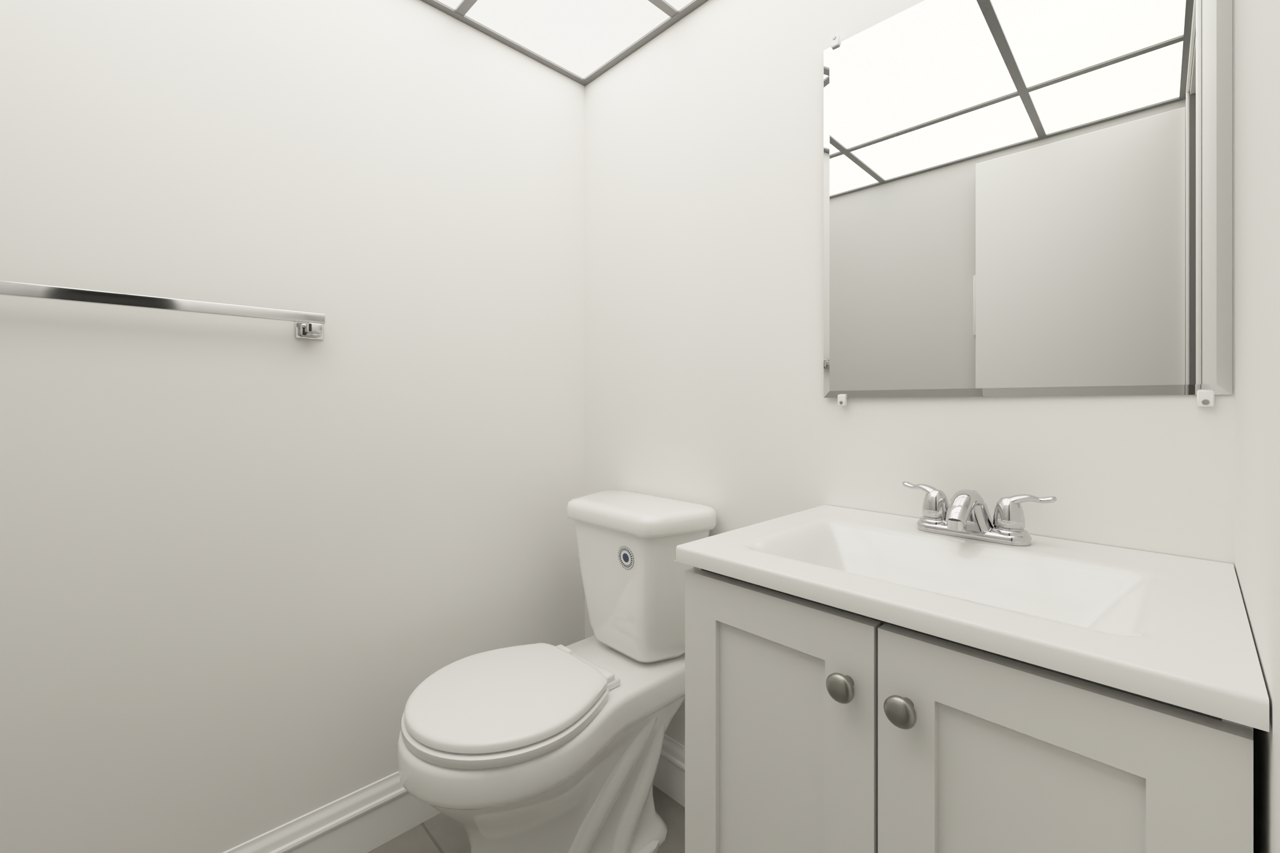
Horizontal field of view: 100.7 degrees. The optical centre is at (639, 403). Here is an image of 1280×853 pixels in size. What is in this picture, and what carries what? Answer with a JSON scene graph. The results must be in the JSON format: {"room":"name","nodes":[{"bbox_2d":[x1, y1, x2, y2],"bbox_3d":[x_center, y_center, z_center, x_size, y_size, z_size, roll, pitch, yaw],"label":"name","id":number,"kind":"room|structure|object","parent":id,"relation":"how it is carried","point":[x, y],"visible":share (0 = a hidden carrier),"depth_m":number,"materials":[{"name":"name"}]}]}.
{"room":"bathroom","nodes":[
{"label":"bathroom","id":0,"kind":"room"},
{"bbox_2d":[0,0,585,852],"bbox_3d":[-0.746,-0.137,1.204,1.690,2.354,0.100,0,0,-44],"label":"wall","id":1,"kind":"structure","parent":0,"point":[235,552],"depth_m":1.10,"materials":[{"name":"paint"}]},
{"bbox_2d":[0,280,325,340],"bbox_3d":[-0.909,-0.166,0.939,0.628,0.051,0.055,0,0,-44],"label":"rail","id":2,"kind":"object","parent":1,"relation":"attached to","point":[308,325],"visible":1,"depth_m":0.96,"materials":[{"name":"grey metal"}]},
{"bbox_2d":[222,771,440,852],"bbox_3d":[-0.705,0.966,1.161,1.468,0.148,0.018,0,0,-44],"label":"baseboard","id":3,"kind":"structure","parent":1,"relation":"attached to","point":[367,818],"depth_m":1.21,"materials":[{"name":"white paint"}]},
{"bbox_2d":[367,784,685,852],"bbox_3d":[-0.050,1.080,0.121,2.990,0.080,2.625,0,0,-44],"label":"floor","id":4,"kind":"structure","parent":0,"point":[440,834],"depth_m":1.28,"materials":[{"name":"tile"}]},
{"bbox_2d":[397,490,716,852],"bbox_3d":[-0.180,0.644,1.188,0.681,0.792,0.404,0,0,-44],"label":"toilet","id":5,"kind":"object","parent":4,"relation":"on","point":[537,748],"visible":0.98,"depth_m":1.13,"materials":[{"name":"white ceramic"}]},
{"bbox_2d":[674,481,1269,852],"bbox_3d":[0.408,0.587,0.734,0.477,0.906,0.568,0,0,-44],"label":"vanity","id":6,"kind":"object","parent":4,"relation":"on","point":[953,678],"visible":1,"depth_m":0.58,"materials":[{"name":"white paint"}]},
{"bbox_2d":[902,481,1057,545],"bbox_3d":[0.504,0.172,0.823,0.114,0.075,0.215,0,0,-44],"label":"faucet","id":7,"kind":"object","parent":6,"relation":"on","point":[966,521],"depth_m":0.81,"materials":[{"name":"silver metal"}]},
{"bbox_2d":[420,0,708,86],"bbox_3d":[-0.235,-1.012,0.673,1.490,0.007,1.375,0,0,-44],"label":"ceiling","id":8,"kind":"structure","parent":0,"point":[459,12],"depth_m":1.44,"materials":[{"name":"grey metal"}]},
{"bbox_2d":[437,0,692,78],"bbox_3d":[-0.235,-1.018,0.673,1.490,0.001,1.375,0,0,-44],"label":"ceiling panels","id":9,"kind":"object","parent":8,"relation":"attached to","point":[579,36],"depth_m":1.42,"materials":[{"name":"white plastic"}]},
{"bbox_2d":[585,0,1234,746],"bbox_3d":[0.338,-0.137,1.225,0.100,2.354,1.375,0,0,-44],"label":"wall","id":10,"kind":"structure","parent":0,"point":[704,144],"depth_m":1.21,"materials":[{"name":"paint"}]},
{"bbox_2d":[652,734,685,808],"bbox_3d":[0.103,0.966,1.383,0.018,0.148,0.820,0,0,-44],"label":"baseboard","id":11,"kind":"structure","parent":10,"relation":"attached to","point":[669,777],"depth_m":1.40,"materials":[{"name":"white paint"}]},
{"bbox_2d":[823,0,1232,407],"bbox_3d":[0.575,-0.370,0.892,0.012,0.748,0.562,0,0,-45],"label":"mirror","id":12,"kind":"object","parent":10,"relation":"attached to","point":[1021,197],"visible":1,"depth_m":0.84,"materials":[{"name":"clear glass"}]},
{"bbox_2d":[1234,0,1279,852],"bbox_3d":[0.277,-0.137,0.142,1.690,2.354,0.100,0,0,-44],"label":"wall","id":13,"kind":"structure","parent":0,"point":[1257,22],"depth_m":0.46,"materials":[{"name":"paint"}]}
]}

